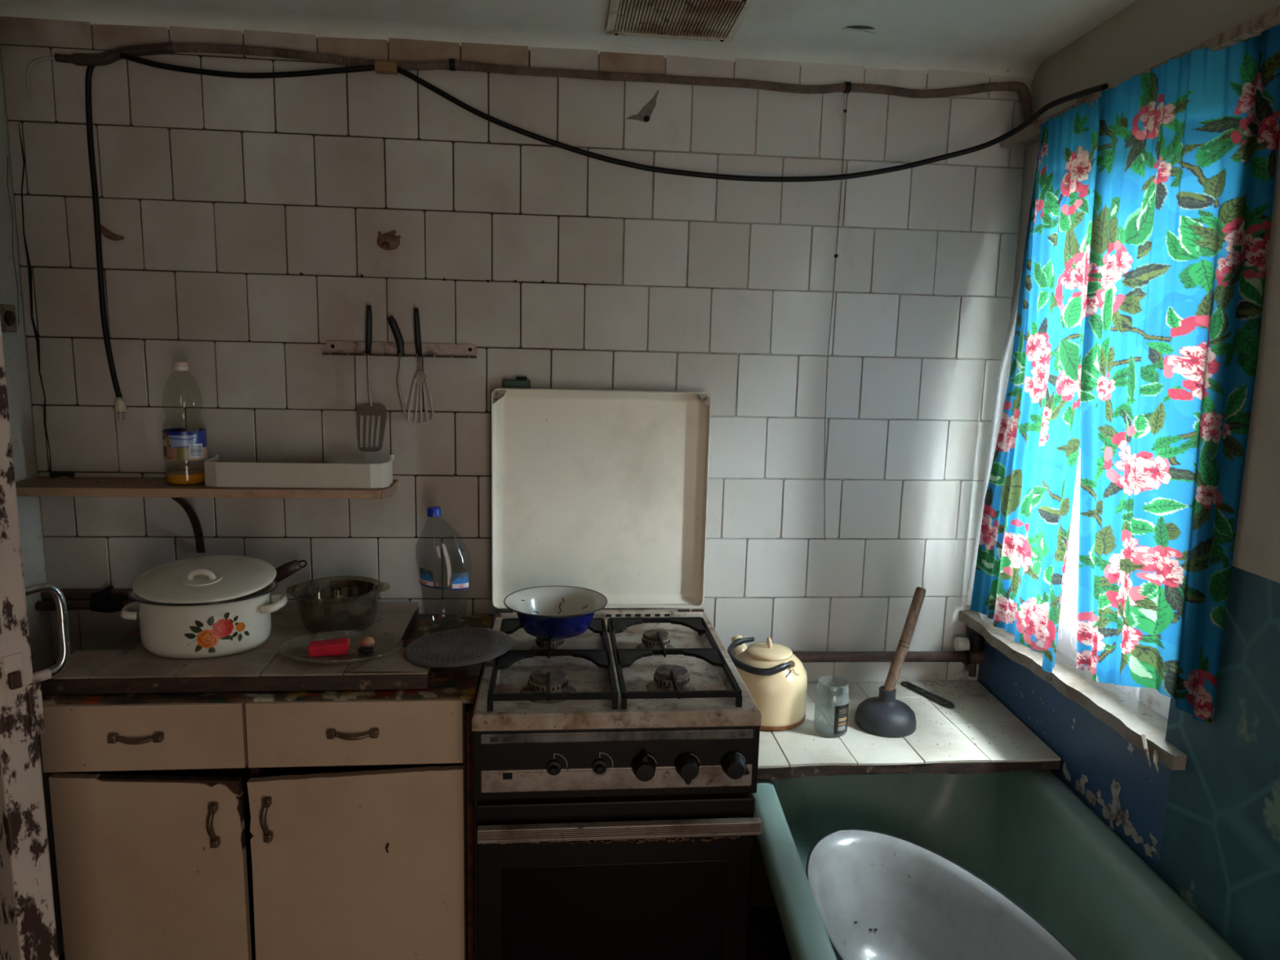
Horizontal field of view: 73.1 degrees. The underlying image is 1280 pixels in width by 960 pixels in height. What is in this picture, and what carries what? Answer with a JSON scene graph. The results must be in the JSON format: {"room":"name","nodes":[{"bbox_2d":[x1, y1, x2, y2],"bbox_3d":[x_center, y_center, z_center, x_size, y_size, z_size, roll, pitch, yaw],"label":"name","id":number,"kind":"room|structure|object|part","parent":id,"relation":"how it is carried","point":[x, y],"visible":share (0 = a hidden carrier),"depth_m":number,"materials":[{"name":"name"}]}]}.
{"room":"kitchen","nodes":[
{"label":"kitchen","id":0,"kind":"room"},
{"bbox_2d":[0,42,64,957],"bbox_3d":[-1.264,0.333,0.366,0.154,2.165,3.300,1,9,-6],"label":"wall","id":1,"kind":"structure","parent":0,"point":[15,344],"depth_m":1.92,"materials":[{"name":"paint"}]},
{"bbox_2d":[0,303,17,332],"bbox_3d":[-1.351,-0.346,1.844,0.020,0.058,0.062,1,9,-6],"label":"wall switch","id":2,"kind":"object","parent":1,"relation":"attached to","point":[7,312],"visible":0.98,"depth_m":1.84,"materials":[{"name":"beige plastic"}]},
{"bbox_2d":[0,317,70,959],"bbox_3d":[-1.054,0.273,1.325,0.605,1.970,0.101,7,11,33],"label":"door","id":3,"kind":"structure","parent":1,"relation":"in","point":[28,929],"depth_m":1.16,"materials":[{"name":"paint"}]},
{"bbox_3d":[-0.825,0.288,1.141,0.004,0.120,0.022,7,11,33],"label":"lock plate","id":4,"kind":"part","parent":3,"relation":"part of","materials":[{"name":"paint"}]},
{"bbox_3d":[-0.815,0.208,1.182,0.012,0.137,0.057,7,11,33],"label":"handle","id":5,"kind":"part","parent":3,"relation":"part of","materials":[{"name":"silver metal"}]},
{"bbox_2d":[58,906,791,959],"bbox_3d":[-0.573,1.448,0.615,4.200,0.080,3.500,1,9,-6],"label":"floor","id":6,"kind":"structure","parent":0,"point":[766,940],"depth_m":2.21,"materials":[{"name":"brown"}]},
{"bbox_2d":[40,661,484,959],"bbox_3d":[-0.730,0.780,1.883,0.775,0.828,0.506,1,9,-6],"label":"base cabinet","id":7,"kind":"object","parent":6,"relation":"on","point":[268,830],"depth_m":1.63,"materials":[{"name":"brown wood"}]},
{"bbox_3d":[-0.915,0.471,1.566,0.081,0.014,0.018,1,9,-6],"label":"handle","id":8,"kind":"part","parent":7,"relation":"part of","materials":[{"name":"gold metal"}]},
{"bbox_3d":[-0.908,0.470,1.584,0.352,0.126,0.018,1,9,-6],"label":"drawer","id":9,"kind":"part","parent":7,"relation":"part of","materials":[{"name":"beige paint"}]},
{"bbox_3d":[-0.919,0.848,1.646,0.333,0.620,0.018,1,9,-6],"label":"door","id":10,"kind":"part","parent":7,"relation":"part of","materials":[{"name":"beige paint"}]},
{"bbox_3d":[-0.796,0.643,1.605,0.011,0.073,0.020,10,12,42],"label":"handle","id":11,"kind":"part","parent":7,"relation":"part of","materials":[{"name":"gold metal"}]},
{"bbox_3d":[-0.700,0.636,1.613,0.011,0.073,0.020,10,12,42],"label":"handle","id":12,"kind":"part","parent":7,"relation":"part of","materials":[{"name":"gold metal"}]},
{"bbox_2d":[41,613,493,706],"bbox_3d":[-0.730,0.372,1.837,0.790,0.015,0.501,1,9,-6],"label":"oilcloth","id":13,"kind":"object","parent":7,"relation":"on","point":[459,682],"visible":0.21,"depth_m":1.63,"materials":[{"name":"plastic"}]},
{"bbox_2d":[40,647,435,694],"bbox_3d":[-0.760,0.367,1.675,0.700,0.040,0.143,1,9,-6],"label":"countertop","id":14,"kind":"structure","parent":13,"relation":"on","point":[270,669],"depth_m":1.63,"materials":[{"name":"ceramic tile"},{"name":"wood"},{"name":"grout"}]},
{"bbox_2d":[403,627,513,666],"bbox_3d":[-0.369,0.338,1.757,0.220,0.018,0.220,1,9,-6],"label":"lid","id":15,"kind":"object","parent":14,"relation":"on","point":[455,647],"visible":1,"depth_m":1.74,"materials":[{"name":"grey metal"}]},
{"bbox_3d":[-0.596,0.337,1.728,0.238,0.015,0.172,1,9,-6],"label":"glass plate","id":16,"kind":"object","parent":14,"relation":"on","visible":0},
{"bbox_2d":[307,638,349,657],"bbox_3d":[-0.615,0.331,1.706,0.076,0.024,0.036,-1,9,-15],"label":"sponge","id":17,"kind":"object","parent":16,"relation":"on","point":[341,646],"visible":1,"depth_m":1.69,"materials":[{"name":"red plastic"}]},
{"bbox_2d":[357,646,373,654],"bbox_3d":[-0.542,0.338,1.708,0.032,0.014,0.019,1,9,-6],"label":"scourer","id":18,"kind":"object","parent":16,"relation":"on","point":[367,651],"visible":1,"depth_m":1.70,"materials":[{"name":"black"}]},
{"bbox_2d":[360,636,374,647],"bbox_3d":[-0.549,0.327,1.739,0.028,0.025,0.024,1,9,-6],"label":"egg","id":19,"kind":"object","parent":16,"relation":"on","point":[368,642],"visible":0.91,"depth_m":1.73,"materials":[{"name":"brown food"}]},
{"bbox_2d":[133,601,419,649],"bbox_3d":[-0.771,0.333,1.901,0.512,0.035,0.310,1,9,-6],"label":"board","id":20,"kind":"object","parent":13,"relation":"on","point":[390,624],"visible":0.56,"depth_m":1.90,"materials":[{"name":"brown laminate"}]},
{"bbox_2d":[120,555,287,658],"bbox_3d":[-0.878,0.251,1.746,0.314,0.168,0.223,1,9,-6],"label":"enamel pot","id":21,"kind":"object","parent":20,"relation":"on","point":[211,606],"visible":1,"depth_m":1.68,"materials":[{"name":"white"}]},
{"bbox_3d":[-1.015,0.260,1.734,0.040,0.021,0.082,1,9,-6],"label":"handle","id":22,"kind":"part","parent":21,"relation":"part of","materials":[{"name":"white metal"}]},
{"bbox_3d":[-0.865,0.186,1.701,0.054,0.026,0.013,1,9,-6],"label":"knob","id":23,"kind":"part","parent":21,"relation":"part of","materials":[{"name":"white metal"}]},
{"bbox_3d":[-0.873,0.196,1.736,0.267,0.048,0.211,1,9,-6],"label":"lid","id":24,"kind":"part","parent":21,"relation":"part of","materials":[{"name":"white metal"}]},
{"bbox_2d":[184,612,248,653],"bbox_3d":[-0.820,0.295,1.674,0.114,0.076,0.013,-3,10,-27],"label":"print","id":25,"kind":"object","parent":21,"relation":"attached to","point":[204,632],"depth_m":1.67},
{"bbox_3d":[-0.742,0.251,1.760,0.040,0.021,0.082,1,9,-6],"label":"handle","id":26,"kind":"part","parent":21,"relation":"part of","materials":[{"name":"white ceramic"}]},
{"bbox_2d":[274,559,306,582],"bbox_3d":[-0.883,0.245,1.916,0.266,0.127,0.138,1,9,-6],"label":"frying pan","id":27,"kind":"object","parent":20,"relation":"on","point":[285,571],"visible":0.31,"depth_m":1.94,"materials":[{"name":"black"}]},
{"bbox_2d":[298,579,377,617],"bbox_3d":[-0.658,0.275,1.889,0.189,0.090,0.189,7,11,32],"label":"casserole","id":28,"kind":"object","parent":20,"relation":"on","point":[313,597],"visible":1,"depth_m":1.94,"materials":[{"name":"clear glass"}]},
{"bbox_2d":[419,506,468,590],"bbox_3d":[-0.449,0.203,1.976,0.124,0.287,0.086,1,9,-6],"label":"water bottle","id":29,"kind":"object","parent":13,"relation":"on","point":[460,580],"visible":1,"depth_m":1.95,"materials":[{"name":"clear plastic"}]},
{"bbox_3d":[-0.533,0.475,1.604,0.081,0.014,0.018,1,9,-6],"label":"handle","id":30,"kind":"part","parent":7,"relation":"part of","materials":[{"name":"gold metal"}]},
{"bbox_3d":[-0.532,0.473,1.622,0.393,0.126,0.018,1,9,-6],"label":"drawer","id":31,"kind":"part","parent":7,"relation":"part of","materials":[{"name":"beige paint"}]},
{"bbox_3d":[-0.543,0.853,1.684,0.397,0.616,0.018,1,9,-6],"label":"door","id":32,"kind":"part","parent":7,"relation":"part of","materials":[{"name":"beige paint"}]},
{"bbox_3d":[-0.343,0.789,1.822,0.016,0.750,0.262,1,9,-6],"label":"hardboard strip","id":33,"kind":"part","parent":7,"relation":"part of","materials":[{"name":"brown wood"}]},
{"bbox_2d":[471,387,761,959],"bbox_3d":[-0.070,0.522,1.833,0.523,1.386,0.640,1,9,-6],"label":"gas stove","id":34,"kind":"object","parent":6,"relation":"on","point":[615,762],"visible":0.96,"depth_m":1.60,"materials":[{"name":"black metal"}]},
{"bbox_3d":[-0.256,0.619,1.533,0.024,0.016,0.013,1,9,-6],"label":"handle post","id":35,"kind":"part","parent":34,"relation":"part of","materials":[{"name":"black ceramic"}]},
{"bbox_3d":[-0.174,0.389,1.640,0.107,0.028,0.107,1,9,-6],"label":"burner","id":36,"kind":"part","parent":34,"relation":"part of","materials":[{"name":"grey metal"}]},
{"bbox_3d":[-0.194,0.353,1.864,0.087,0.028,0.086,1,9,-6],"label":"burner","id":37,"kind":"part","parent":34,"relation":"part of","materials":[{"name":"grey metal"}]},
{"bbox_2d":[503,585,607,639],"bbox_3d":[-0.181,0.290,1.861,0.223,0.066,0.223,1,9,-6],"label":"enamel bowl","id":38,"kind":"object","parent":34,"relation":"on","point":[553,611],"visible":1,"depth_m":1.90,"materials":[{"name":"blue metal"}]},
{"bbox_3d":[-0.094,0.049,2.058,0.510,0.524,0.038,1,9,-6],"label":"lid","id":39,"kind":"part","parent":34,"relation":"part of","materials":[{"name":"metal"}]},
{"bbox_3d":[-0.090,0.321,2.073,0.484,0.014,0.032,1,9,-6],"label":"rail","id":40,"kind":"part","parent":34,"relation":"part of","materials":[{"name":"white metal"}]},
{"bbox_3d":[-0.048,0.862,1.599,0.412,0.330,0.004,1,9,-6],"label":"door glass","id":41,"kind":"part","parent":34,"relation":"part of","materials":[{"name":"black glass"}]},
{"bbox_3d":[-0.047,0.833,1.605,0.506,0.517,0.020,1,9,-6],"label":"oven door","id":42,"kind":"part","parent":34,"relation":"part of","materials":[{"name":"black metal"}]},
{"bbox_3d":[-0.040,0.503,1.554,0.512,0.133,0.024,1,9,-6],"label":"control panel","id":43,"kind":"part","parent":34,"relation":"part of","materials":[{"name":"metal"}]},
{"bbox_3d":[-0.039,0.534,1.546,0.486,0.042,0.006,1,9,-6],"label":"trim","id":44,"kind":"part","parent":34,"relation":"part of","materials":[{"name":"metal"}]},
{"bbox_2d":[471,612,761,731],"bbox_3d":[-0.065,0.381,1.811,0.514,0.028,0.574,1,9,-6],"label":"cooktop","id":45,"kind":"object","parent":34,"relation":"in","point":[724,713],"depth_m":1.65,"materials":[{"name":"white metal"}]},
{"bbox_3d":[-0.037,0.455,1.533,0.486,0.019,0.006,1,9,-6],"label":"trim","id":46,"kind":"part","parent":34,"relation":"part of","materials":[{"name":"metal"}]},
{"bbox_3d":[-0.033,0.624,1.540,0.506,0.024,0.018,1,9,-6],"label":"door handle","id":47,"kind":"part","parent":34,"relation":"part of","materials":[{"name":"metal"}]},
{"bbox_3d":[0.008,0.513,1.530,0.043,0.043,0.028,1,9,-6],"label":"knob","id":48,"kind":"part","parent":34,"relation":"part of","materials":[{"name":"black plastic"}]},
{"bbox_3d":[0.035,0.355,1.885,0.087,0.028,0.086,1,9,-6],"label":"burner","id":49,"kind":"part","parent":34,"relation":"part of","materials":[{"name":"grey metal"}]},
{"bbox_3d":[0.061,0.390,1.675,0.099,0.028,0.098,1,9,-6],"label":"burner","id":50,"kind":"part","parent":34,"relation":"part of","materials":[{"name":"grey metal"}]},
{"bbox_3d":[0.086,0.514,1.538,0.043,0.043,0.028,1,9,-6],"label":"knob","id":51,"kind":"part","parent":34,"relation":"part of","materials":[{"name":"black plastic"}]},
{"bbox_3d":[0.169,0.515,1.546,0.043,0.043,0.028,1,9,-6],"label":"knob","id":52,"kind":"part","parent":34,"relation":"part of","materials":[{"name":"black plastic"}]},
{"bbox_3d":[0.173,0.623,1.575,0.024,0.016,0.013,1,9,-6],"label":"handle post","id":53,"kind":"part","parent":34,"relation":"part of","materials":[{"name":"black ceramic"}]},
{"bbox_2d":[753,769,1244,959],"bbox_3d":[0.572,1.015,1.346,0.688,0.600,1.659,1,9,-2],"label":"bathtub","id":54,"kind":"object","parent":6,"relation":"on","point":[1026,834],"visible":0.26,"depth_m":1.74,"materials":[{"name":"green enamel"},{"name":"cast iron"}]},
{"bbox_2d":[757,671,1061,779],"bbox_3d":[0.553,0.562,2.031,0.721,0.066,0.433,1,9,-6],"label":"countertop","id":55,"kind":"structure","parent":54,"relation":"on","point":[980,735],"depth_m":1.92,"materials":[{"name":"white tile"}]},
{"bbox_2d":[727,635,807,731],"bbox_3d":[0.299,0.456,2.029,0.188,0.192,0.212,3,9,10],"label":"kettle","id":56,"kind":"object","parent":55,"relation":"on","point":[775,677],"visible":0.83,"depth_m":1.95,"materials":[{"name":"beige metal"}]},
{"bbox_3d":[0.250,0.440,2.103,0.051,0.114,0.090,-4,10,-29],"label":"spout","id":57,"kind":"part","parent":56,"relation":"part of","materials":[{"name":"beige ceramic"}]},
{"bbox_3d":[0.271,0.406,1.992,0.135,0.042,0.153,1,9,-6],"label":"handle","id":58,"kind":"part","parent":56,"relation":"part of","materials":[{"name":"black plastic"}]},
{"bbox_3d":[0.299,0.376,2.002,0.008,0.026,0.027,1,9,-6],"label":"knob","id":59,"kind":"part","parent":56,"relation":"part of","materials":[{"name":"beige metal"}]},
{"bbox_3d":[0.301,0.394,2.005,0.107,0.015,0.107,1,9,-6],"label":"lid","id":60,"kind":"part","parent":56,"relation":"part of","materials":[{"name":"beige metal"}]},
{"bbox_2d":[833,702,848,733],"bbox_3d":[0.431,0.510,1.943,0.075,0.119,0.076,1,9,-6],"label":"label","id":61,"kind":"object","parent":55,"relation":"on","point":[841,715],"visible":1,"depth_m":1.91,"materials":[{"name":"black paper"}]},
{"bbox_2d":[854,586,925,737],"bbox_3d":[0.584,0.410,1.972,0.165,0.314,0.137,1,9,-6],"label":"plunger","id":62,"kind":"object","parent":55,"relation":"on","point":[884,715],"visible":1,"depth_m":1.97,"materials":[{"name":"black rubber"}]},
{"bbox_2d":[854,685,916,737],"bbox_3d":[0.568,0.522,1.989,0.137,0.088,0.137,1,9,-6],"label":"cup","id":63,"kind":"object","parent":62,"relation":"attached to","point":[884,715],"depth_m":1.95,"materials":[{"name":"black rubber"}]},
{"bbox_3d":[0.611,0.373,1.995,0.124,0.247,0.026,-5,11,-37],"label":"handle","id":64,"kind":"part","parent":62,"relation":"part of","materials":[{"name":"brown wood"}]},
{"bbox_2d":[901,680,955,708],"bbox_3d":[0.724,0.537,2.170,0.030,0.008,0.171,-3,10,-25],"label":"strap","id":65,"kind":"object","parent":55,"relation":"on","point":[926,693],"visible":1,"depth_m":2.15,"materials":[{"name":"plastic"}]},
{"bbox_3d":[0.553,0.577,2.038,0.721,0.024,0.423,1,9,-6],"label":"board","id":66,"kind":"part","parent":55,"relation":"part of","materials":[{"name":"brown wood"}]},
{"bbox_2d":[805,829,1079,959],"bbox_3d":[0.534,0.895,1.483,0.432,0.212,0.745,1,9,-6],"label":"basin","id":67,"kind":"object","parent":54,"relation":"in","point":[878,895],"visible":0.85,"depth_m":1.72,"materials":[{"name":"white ceramic"}]},
{"bbox_2d":[0,16,1079,906],"bbox_3d":[-0.161,0.073,2.158,2.800,2.165,0.108,1,9,-6],"label":"wall","id":68,"kind":"structure","parent":0,"point":[220,192],"depth_m":2.02,"materials":[{"name":"tile"}]},
{"bbox_2d":[35,585,135,613],"bbox_3d":[-1.141,0.274,2.007,0.478,0.064,0.060,1,9,-6],"label":"gas pipe","id":69,"kind":"object","parent":68,"relation":"attached to","point":[108,599],"visible":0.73,"depth_m":1.98,"materials":[{"name":"black metal"}]},
{"bbox_2d":[89,585,128,613],"bbox_3d":[-1.226,0.275,1.991,0.074,0.064,0.044,1,9,-6],"label":"tap","id":70,"kind":"object","parent":69,"relation":"on","point":[108,599],"depth_m":1.98,"materials":[{"name":"black metal"}]},
{"bbox_2d":[99,224,124,240],"bbox_3d":[-1.163,-0.546,1.898,0.051,0.038,0.022,1,9,-6],"label":"decoration","id":71,"kind":"object","parent":68,"relation":"attached to","point":[104,232],"visible":1,"depth_m":1.89,"materials":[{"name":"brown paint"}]},
{"bbox_2d":[15,476,398,552],"bbox_3d":[-0.968,0.093,1.953,0.810,0.180,0.144,1,9,-6],"label":"wall shelf","id":72,"kind":"object","parent":68,"relation":"attached to","point":[78,486],"visible":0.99,"depth_m":1.89,"materials":[{"name":"brown"}]},
{"bbox_2d":[48,471,75,477],"bbox_3d":[-1.306,-0.012,1.950,0.048,0.014,0.013,0,9,-10],"label":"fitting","id":73,"kind":"object","parent":72,"relation":"on","point":[71,474],"visible":1,"depth_m":1.95,"materials":[{"name":"black"}]},
{"bbox_2d":[162,361,207,484],"bbox_3d":[-1.011,-0.126,1.913,0.087,0.269,0.086,1,9,-6],"label":"oil bottle","id":74,"kind":"object","parent":72,"relation":"on","point":[179,445],"visible":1,"depth_m":1.89,"materials":[{"name":"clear plastic"}]},
{"bbox_2d":[204,453,394,488],"bbox_3d":[-0.767,-0.023,1.950,0.396,0.066,0.108,1,9,-6],"label":"plastic tray","id":75,"kind":"object","parent":72,"relation":"on","point":[217,474],"visible":1,"depth_m":1.90,"materials":[{"name":"white plastic"}]},
{"bbox_2d":[377,230,400,250],"bbox_3d":[-0.569,-0.543,1.956,0.054,0.045,0.021,1,9,-6],"label":"ornament","id":76,"kind":"object","parent":68,"relation":"attached to","point":[388,242],"visible":1,"depth_m":1.95,"materials":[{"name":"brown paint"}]},
{"bbox_2d":[322,341,476,358],"bbox_3d":[-0.552,-0.300,1.987,0.346,0.031,0.025,1,9,-6],"label":"utensil rail","id":77,"kind":"object","parent":68,"relation":"attached to","point":[335,348],"visible":0.99,"depth_m":2.00,"materials":[{"name":"metal"}]},
{"bbox_2d":[356,305,386,452],"bbox_3d":[-0.619,-0.231,1.988,0.068,0.335,0.021,1,9,-6],"label":"slotted turner","id":78,"kind":"object","parent":77,"relation":"hanging from","point":[371,409],"visible":1,"depth_m":2.00,"materials":[{"name":"black"}]},
{"bbox_3d":[-0.619,-0.342,1.970,0.017,0.110,0.021,1,9,-6],"label":"handle","id":79,"kind":"part","parent":78,"relation":"part of","materials":[{"name":"black plastic"}]},
{"bbox_3d":[-0.622,-0.121,2.004,0.069,0.111,0.002,1,9,-6],"label":"blade","id":80,"kind":"part","parent":78,"relation":"part of","materials":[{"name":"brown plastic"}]},
{"bbox_2d":[386,315,406,418],"bbox_3d":[-0.560,-0.259,1.989,0.041,0.235,0.014,1,9,-6],"label":"serving utensil","id":81,"kind":"object","parent":77,"relation":"hanging from","point":[397,335],"visible":1,"depth_m":1.98,"materials":[{"name":"black plastic"}]},
{"bbox_3d":[-0.560,-0.329,1.978,0.038,0.093,0.013,1,9,-6],"label":"handle","id":82,"kind":"part","parent":81,"relation":"part of","materials":[{"name":"black plastic"}]},
{"bbox_2d":[407,307,434,425],"bbox_3d":[-0.508,-0.260,1.995,0.062,0.269,0.021,1,9,-6],"label":"whisk","id":83,"kind":"object","parent":77,"relation":"hanging from","point":[420,378],"visible":1,"depth_m":2.00,"materials":[{"name":"black"}]},
{"bbox_3d":[-0.510,-0.339,1.982,0.018,0.109,0.021,1,9,-6],"label":"handle","id":84,"kind":"part","parent":83,"relation":"part of","materials":[{"name":"black plastic"}]},
{"bbox_2d":[502,376,530,388],"bbox_3d":[-0.290,-0.197,2.035,0.063,0.094,0.035,1,9,-6],"label":"box","id":85,"kind":"object","parent":68,"relation":"attached to","point":[520,381],"visible":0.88,"depth_m":2.01,"materials":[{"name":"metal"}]},
{"bbox_2d":[0,0,1044,79],"bbox_3d":[-0.202,-0.977,1.916,2.310,0.038,0.079,1,9,-6],"label":"trim","id":86,"kind":"structure","parent":68,"relation":"attached to","point":[93,12],"depth_m":1.90,"materials":[{"name":"wood tile"},{"name":"grout"}]},
{"bbox_2d":[26,41,1032,121],"bbox_3d":[-0.190,-0.875,1.929,2.232,0.139,0.038,1,9,-5],"label":"conduit","id":87,"kind":"object","parent":68,"relation":"attached to","point":[107,57],"visible":0.99,"depth_m":1.91,"materials":[{"name":"paint"}]},
{"bbox_2d":[84,65,128,419],"bbox_3d":[-1.174,-0.517,1.896,0.046,0.771,0.030,1,9,-6],"label":"power cord","id":88,"kind":"object","parent":87,"relation":"hanging from","point":[119,403],"visible":1,"depth_m":1.89,"materials":[{"name":"black rubber"}]},
{"bbox_2d":[824,92,848,540],"bbox_3d":[0.469,-0.375,2.080,0.020,1.066,0.016,-4,11,-32],"label":"string","id":89,"kind":"object","parent":87,"relation":"hanging from","point":[836,255],"visible":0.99,"depth_m":2.07,"materials":[{"name":"grey fabric"}]},
{"bbox_2d":[120,53,1108,182],"bbox_3d":[-0.090,-0.791,1.898,2.006,0.216,0.319,2,9,6],"label":"cable","id":90,"kind":"object","parent":68,"relation":"attached to","point":[380,67],"visible":1,"depth_m":1.91,"materials":[{"name":"black rubber"}]},
{"bbox_2d":[792,648,984,677],"bbox_3d":[0.527,0.468,2.194,0.713,0.073,0.040,1,9,-6],"label":"pipe","id":91,"kind":"object","parent":68,"relation":"attached to","point":[966,657],"visible":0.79,"depth_m":2.19,"materials":[{"name":"black metal"}]},
{"bbox_2d":[953,628,986,653],"bbox_3d":[0.851,0.411,2.217,0.073,0.076,0.049,1,9,-6],"label":"pipe elbow","id":92,"kind":"object","parent":91,"relation":"attached to","point":[975,642],"visible":0.76,"depth_m":2.21,"materials":[{"name":"black metal"}]},
{"bbox_2d":[71,0,1137,59],"bbox_3d":[-0.517,-0.768,0.259,4.200,0.080,3.500,1,9,-6],"label":"ceiling","id":93,"kind":"structure","parent":0,"point":[1018,28],"depth_m":1.78,"materials":[{"name":"paint"}]},
{"bbox_2d":[605,0,755,42],"bbox_3d":[0.075,-0.944,1.753,0.274,0.016,0.247,1,9,-6],"label":"ceiling vent","id":94,"kind":"object","parent":93,"relation":"in","point":[712,20],"visible":1,"depth_m":1.76,"materials":[{"name":"plastic"}]},
{"bbox_2d":[840,25,878,34],"bbox_3d":[0.466,-0.948,1.822,0.082,0.012,0.029,1,9,-6],"label":"flake","id":95,"kind":"object","parent":93,"relation":"attached to","point":[861,27],"visible":1,"depth_m":1.82,"materials":[{"name":"grey paint"}]},
{"bbox_2d":[977,0,1279,959],"bbox_3d":[1.016,0.361,0.553,0.126,2.165,3.435,1,9,-2],"label":"wall","id":96,"kind":"structure","parent":0,"point":[1209,828],"depth_m":1.40,"materials":[{"name":"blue paint"}]},
{"bbox_2d":[958,588,1186,772],"bbox_3d":[0.937,-0.119,1.774,0.155,1.129,0.800,1,9,-6],"label":"windowsill","id":97,"kind":"structure","parent":96,"relation":"in","point":[1140,715],"depth_m":1.73,"materials":[{"name":"paint"}]},
{"bbox_3d":[0.982,-0.167,1.837,0.030,0.952,0.260,1,9,-6],"label":"sash","id":98,"kind":"part","parent":97,"relation":"part of","materials":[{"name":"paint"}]},
{"bbox_3d":[0.994,-0.120,1.726,0.050,1.110,0.640,1,9,-6],"label":"frame","id":99,"kind":"part","parent":97,"relation":"part of","materials":[{"name":"paint"}]},
{"bbox_2d":[1000,5,1279,147],"bbox_3d":[0.938,-0.700,1.395,0.074,0.037,1.333,1,9,-4],"label":"curtain rod","id":100,"kind":"object","parent":96,"relation":"attached to","point":[1254,27],"visible":0.33,"depth_m":1.36,"materials":[{"name":"paint"}]},
{"bbox_2d":[964,160,1037,622],"bbox_3d":[0.909,-0.157,1.826,0.057,1.102,0.658,1,9,-6],"label":"curtain","id":101,"kind":"object","parent":100,"relation":"hanging from","point":[1002,378],"visible":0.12,"depth_m":2.10,"materials":[{"name":"white fabric"}]},
{"bbox_2d":[970,96,1101,672],"bbox_3d":[0.882,-0.188,1.864,0.086,1.143,0.402,1,9,-6],"label":"curtain","id":102,"kind":"object","parent":100,"relation":"hanging from","point":[1020,573],"visible":0.94,"depth_m":1.83,"materials":[{"name":"fabric"}]},
{"bbox_2d":[1076,24,1279,723],"bbox_3d":[0.883,-0.157,1.500,0.048,1.088,0.411,-1,9,-14],"label":"curtain","id":103,"kind":"object","parent":100,"relation":"hanging from","point":[1188,148],"visible":1,"depth_m":1.45,"materials":[{"name":"fabric"}]}
]}

